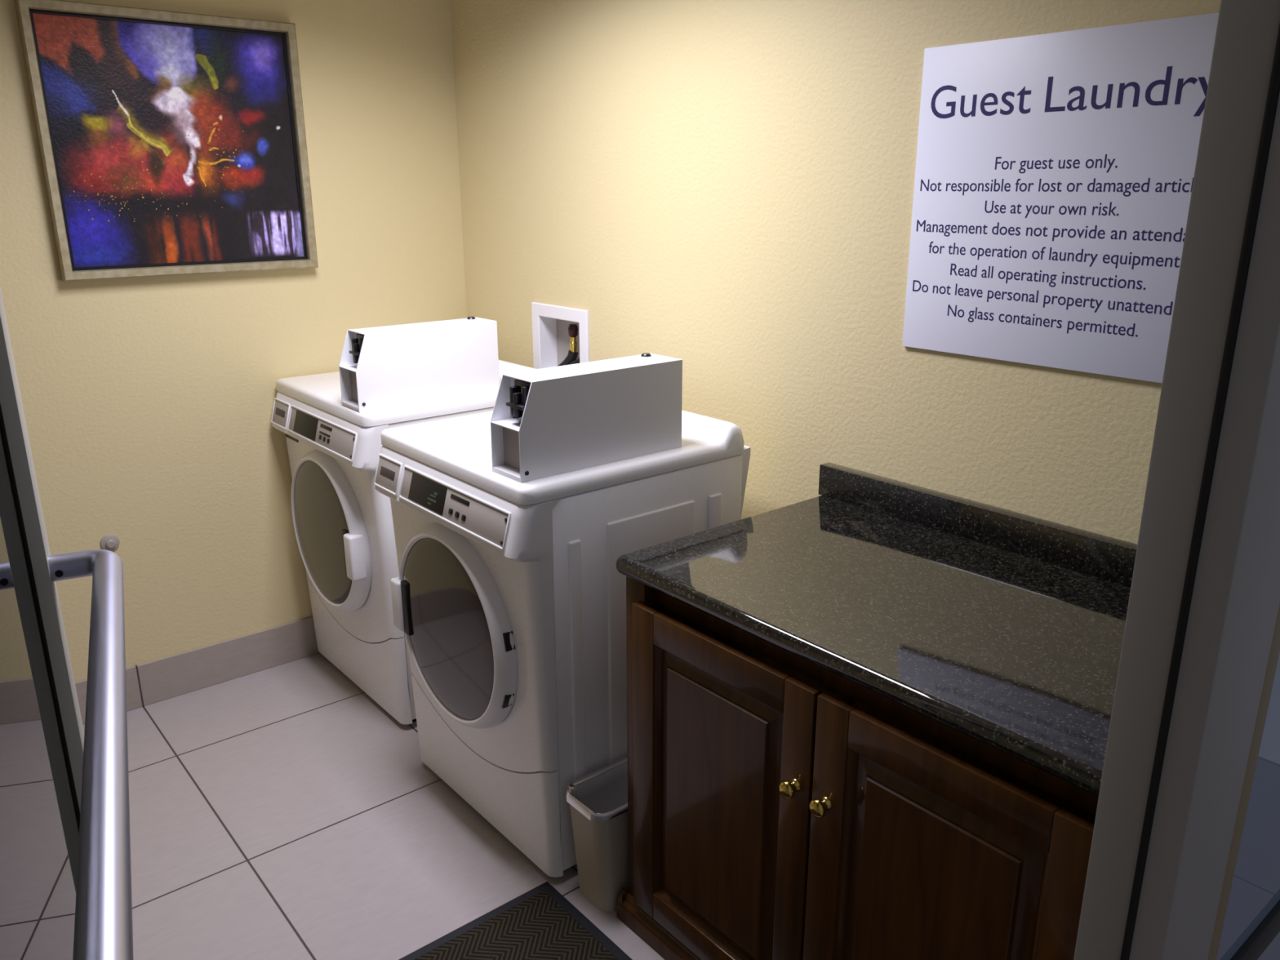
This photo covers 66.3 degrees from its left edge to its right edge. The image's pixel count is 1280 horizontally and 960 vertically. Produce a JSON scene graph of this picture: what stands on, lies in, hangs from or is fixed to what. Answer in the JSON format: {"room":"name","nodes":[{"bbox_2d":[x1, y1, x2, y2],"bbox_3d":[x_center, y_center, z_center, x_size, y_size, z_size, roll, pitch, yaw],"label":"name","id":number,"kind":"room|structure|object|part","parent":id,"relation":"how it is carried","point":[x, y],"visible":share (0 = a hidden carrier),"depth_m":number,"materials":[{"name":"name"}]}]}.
{"room":"laundry","nodes":[
{"label":"laundry","id":0,"kind":"room"},
{"bbox_2d":[0,0,466,682],"bbox_3d":[-1.955,-0.367,2.716,3.500,2.440,0.100,-14,21,-38],"label":"wall","id":1,"kind":"structure","parent":0,"point":[148,402],"depth_m":3.20,"materials":[{"name":"beige paint"}]},
{"bbox_2d":[99,533,119,551],"bbox_3d":[-1.655,0.199,3.063,0.056,0.056,0.022,-14,21,-38],"label":"door stop","id":2,"kind":"object","parent":1,"relation":"attached to","point":[110,542],"visible":0.95,"depth_m":3.06,"materials":[{"name":"beige rubber"}]},
{"bbox_2d":[13,0,318,281],"bbox_3d":[-1.370,-0.998,2.938,0.750,0.744,0.038,-14,21,-38],"label":"framed painting","id":3,"kind":"object","parent":1,"relation":"attached to","point":[171,143],"visible":1,"depth_m":2.91,"materials":[{"name":"multicoloured paint"}]},
{"bbox_2d":[75,616,319,724],"bbox_3d":[-1.917,0.743,3.006,3.300,0.147,0.012,-14,21,-38],"label":"baseboard","id":4,"kind":"structure","parent":1,"relation":"attached to","point":[166,677],"depth_m":3.36,"materials":[{"name":"ceramic"}]},
{"bbox_2d":[83,653,664,959],"bbox_3d":[-0.176,1.371,1.251,5.400,0.050,5.300,-14,21,-38],"label":"floor","id":5,"kind":"structure","parent":0,"point":[279,812],"depth_m":2.60,"materials":[{"name":"tile"}]},
{"bbox_2d":[0,287,133,959],"bbox_3d":[-0.555,0.310,0.853,0.276,2.188,1.000,-7,18,-21],"label":"door","id":6,"kind":"structure","parent":5,"relation":"on","point":[65,868],"depth_m":1.03,"materials":[{"name":"grey paint"}]},
{"bbox_3d":[-0.551,0.306,0.853,0.006,1.980,0.899,-9,19,-26],"label":"glass","id":7,"kind":"part","parent":6,"relation":"part of","materials":[{"name":"clear glass"}]},
{"bbox_2d":[271,316,536,724],"bbox_3d":[-0.749,0.064,3.331,0.732,1.253,0.713,-14,21,-38],"label":"washing machine","id":8,"kind":"object","parent":5,"relation":"on","point":[332,424],"visible":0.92,"depth_m":2.98,"materials":[{"name":"white metal"}]},
{"bbox_3d":[-1.182,-0.219,3.230,0.024,0.070,0.120,-14,21,-38],"label":"detergent drawer","id":9,"kind":"part","parent":8,"relation":"part of","materials":[{"name":"grey plastic"}]},
{"bbox_3d":[-0.973,-0.146,2.989,0.023,0.070,0.486,-14,21,-38],"label":"control plate","id":10,"kind":"part","parent":8,"relation":"part of","materials":[{"name":"grey plastic"}]},
{"bbox_3d":[-1.010,0.167,3.135,0.032,0.472,0.472,-14,21,-38],"label":"door glass","id":11,"kind":"part","parent":8,"relation":"part of","materials":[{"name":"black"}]},
{"bbox_3d":[-1.000,0.165,3.143,0.050,0.531,0.531,-14,21,-38],"label":"door","id":12,"kind":"part","parent":8,"relation":"part of","materials":[{"name":"white plastic"}]},
{"bbox_3d":[-0.970,0.198,3.180,0.058,0.647,0.704,-14,21,-38],"label":"panel","id":13,"kind":"part","parent":8,"relation":"part of","materials":[{"name":"white metal"}]},
{"bbox_3d":[-0.813,-0.272,2.838,0.004,0.100,0.110,-14,21,-38],"label":"vault door","id":14,"kind":"part","parent":8,"relation":"part of","materials":[{"name":"grey metal"}]},
{"bbox_3d":[-0.958,0.551,3.295,0.041,0.297,0.704,-14,21,-38],"label":"kick panel","id":15,"kind":"part","parent":8,"relation":"part of","materials":[{"name":"white metal"}]},
{"bbox_3d":[-0.746,-0.326,3.216,0.662,0.080,0.706,-14,21,-38],"label":"lid","id":16,"kind":"part","parent":8,"relation":"part of","materials":[{"name":"white metal"}]},
{"bbox_2d":[398,881,632,959],"bbox_3d":[-0.208,1.213,1.670,0.963,0.008,1.228,-14,21,-38],"label":"floor mat","id":17,"kind":"object","parent":5,"relation":"on","point":[540,923],"visible":1,"depth_m":2.23,"materials":[{"name":"black rubber"}]},
{"bbox_2d":[373,352,751,877],"bbox_3d":[-0.220,0.269,2.648,0.732,1.253,0.713,-14,21,-38],"label":"washing machine","id":18,"kind":"object","parent":5,"relation":"on","point":[513,522],"visible":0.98,"depth_m":2.32,"materials":[{"name":"white metal"}]},
{"bbox_3d":[-0.653,-0.014,2.547,0.024,0.070,0.120,-14,21,-38],"label":"detergent drawer","id":19,"kind":"part","parent":18,"relation":"part of","materials":[{"name":"grey plastic"}]},
{"bbox_3d":[-0.481,0.372,2.453,0.032,0.472,0.472,-14,21,-38],"label":"door glass","id":20,"kind":"part","parent":18,"relation":"part of","materials":[{"name":"black"}]},
{"bbox_3d":[-0.444,0.058,2.307,0.023,0.070,0.486,-14,21,-38],"label":"control plate","id":21,"kind":"part","parent":18,"relation":"part of","materials":[{"name":"grey plastic"}]},
{"bbox_3d":[-0.471,0.369,2.461,0.050,0.531,0.531,-14,21,-38],"label":"door","id":22,"kind":"part","parent":18,"relation":"part of","materials":[{"name":"white plastic"}]},
{"bbox_3d":[-0.440,0.403,2.497,0.058,0.647,0.704,-14,21,-38],"label":"panel","id":23,"kind":"part","parent":18,"relation":"part of","materials":[{"name":"white metal"}]},
{"bbox_3d":[-0.429,0.756,2.613,0.041,0.297,0.704,-14,21,-38],"label":"kick panel","id":24,"kind":"part","parent":18,"relation":"part of","materials":[{"name":"white metal"}]},
{"bbox_3d":[-0.271,-0.071,2.166,0.004,0.100,0.110,-14,21,-38],"label":"vault door","id":25,"kind":"part","parent":18,"relation":"part of","materials":[{"name":"grey metal"}]},
{"bbox_3d":[-0.217,-0.121,2.534,0.662,0.080,0.706,-14,21,-38],"label":"lid","id":26,"kind":"part","parent":18,"relation":"part of","materials":[{"name":"white metal"}]},
{"bbox_2d":[568,758,628,912],"bbox_3d":[-0.028,0.854,2.383,0.290,0.286,0.152,-14,21,-38],"label":"wastebasket","id":27,"kind":"object","parent":5,"relation":"on","point":[601,842],"visible":0.52,"depth_m":2.29,"materials":[{"name":"beige plastic"}]},
{"bbox_2d":[564,776,627,819],"bbox_3d":[-0.028,0.812,2.370,0.300,0.211,0.159,-14,21,-38],"label":"liner","id":28,"kind":"object","parent":27,"relation":"in","point":[614,796],"visible":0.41,"depth_m":2.38,"materials":[{"name":"plastic"}]},
{"bbox_2d":[616,576,1098,959],"bbox_3d":[0.541,0.671,1.977,0.716,0.866,1.087,-14,21,-38],"label":"base cabinet","id":29,"kind":"object","parent":5,"relation":"on","point":[781,806],"visible":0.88,"depth_m":1.72,"materials":[{"name":"brown wood"}]},
{"bbox_3d":[0.553,1.049,2.100,0.680,0.072,1.087,-14,21,-38],"label":"molding","id":30,"kind":"part","parent":29,"relation":"part of","materials":[{"name":"brown wood"}]},
{"bbox_3d":[0.148,0.660,1.953,0.016,0.588,0.338,-14,21,-38],"label":"door panel","id":31,"kind":"part","parent":29,"relation":"part of","materials":[{"name":"brown wood"}]},
{"bbox_3d":[0.147,0.660,1.952,0.019,0.740,0.490,-14,21,-38],"label":"door","id":32,"kind":"part","parent":29,"relation":"part of","materials":[{"name":"brown wood"}]},
{"bbox_3d":[0.263,0.543,1.728,0.032,0.033,0.033,-14,21,-38],"label":"knob","id":33,"kind":"part","parent":29,"relation":"part of","materials":[{"name":"gold metal"}]},
{"bbox_3d":[0.308,0.559,1.677,0.032,0.033,0.033,-14,21,-38],"label":"knob","id":34,"kind":"part","parent":29,"relation":"part of","materials":[{"name":"gold metal"}]},
{"bbox_2d":[615,462,1137,796],"bbox_3d":[0.562,0.198,1.848,0.696,0.114,1.116,-14,21,-38],"label":"countertop","id":35,"kind":"structure","parent":29,"relation":"on","point":[1002,628],"depth_m":1.83,"materials":[{"name":"black stone"}]},
{"bbox_3d":[0.464,0.769,1.588,0.016,0.588,0.336,-14,21,-38],"label":"door panel","id":36,"kind":"part","parent":29,"relation":"part of","materials":[{"name":"brown wood"}]},
{"bbox_3d":[0.463,0.769,1.587,0.019,0.740,0.488,-14,21,-38],"label":"door","id":37,"kind":"part","parent":29,"relation":"part of","materials":[{"name":"brown wood"}]},
{"bbox_2d":[450,0,1221,544],"bbox_3d":[0.336,-0.344,2.621,0.100,2.440,2.977,-14,21,-38],"label":"wall","id":38,"kind":"structure","parent":0,"point":[725,188],"depth_m":2.47,"materials":[{"name":"beige paint"}]},
{"bbox_2d":[531,302,590,368],"bbox_3d":[-0.255,-0.350,3.293,0.117,0.466,0.314,-14,21,-38],"label":"outlet box","id":39,"kind":"object","parent":38,"relation":"attached to","point":[560,334],"visible":0.66,"depth_m":3.32,"materials":[{"name":"white plastic"}]},
{"bbox_3d":[-0.213,-0.449,3.299,0.008,0.189,0.222,-14,21,-38],"label":"plate","id":40,"kind":"part","parent":39,"relation":"part of","materials":[{"name":"grey plastic"}]},
{"bbox_3d":[-0.222,-0.495,3.244,0.034,0.045,0.034,-14,21,-38],"label":"valve handle","id":41,"kind":"part","parent":39,"relation":"part of","materials":[{"name":"red plastic"}]},
{"bbox_2d":[818,462,1137,587],"bbox_3d":[0.816,0.119,2.045,0.035,0.078,1.116,-14,21,-38],"label":"backsplash","id":42,"kind":"structure","parent":38,"relation":"attached to","point":[1105,557],"depth_m":2.10,"materials":[{"name":"black stone"}]},
{"bbox_2d":[902,12,1218,383],"bbox_3d":[0.793,-0.531,1.897,0.008,0.620,0.624,-14,21,-38],"label":"wall sign","id":43,"kind":"object","parent":38,"relation":"attached to","point":[1055,171],"visible":0.94,"depth_m":1.88,"materials":[{"name":"white plastic"}]},
{"bbox_3d":[-0.051,0.291,0.519,3.300,2.440,0.092,-14,21,-38],"label":"doorway","id":44,"kind":"structure","parent":0,"visible":0},
{"bbox_2d":[1073,0,1279,959],"bbox_3d":[0.611,0.222,1.071,0.210,2.250,0.092,-14,21,-38],"label":"door frame","id":45,"kind":"structure","parent":44,"relation":"attached to","point":[1204,598],"depth_m":0.96,"materials":[{"name":"grey paint"}]},
{"bbox_2d":[1216,652,1279,959],"bbox_3d":[0.966,0.142,1.332,0.685,2.250,0.027,-14,21,-38],"label":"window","id":46,"kind":"structure","parent":44,"relation":"attached to","point":[1251,931],"depth_m":1.32,"materials":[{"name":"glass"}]},
{"bbox_3d":[0.968,0.920,1.567,0.685,0.625,0.027,-14,21,-38],"label":"rail","id":47,"kind":"part","parent":46,"relation":"part of","materials":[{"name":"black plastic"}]}
]}

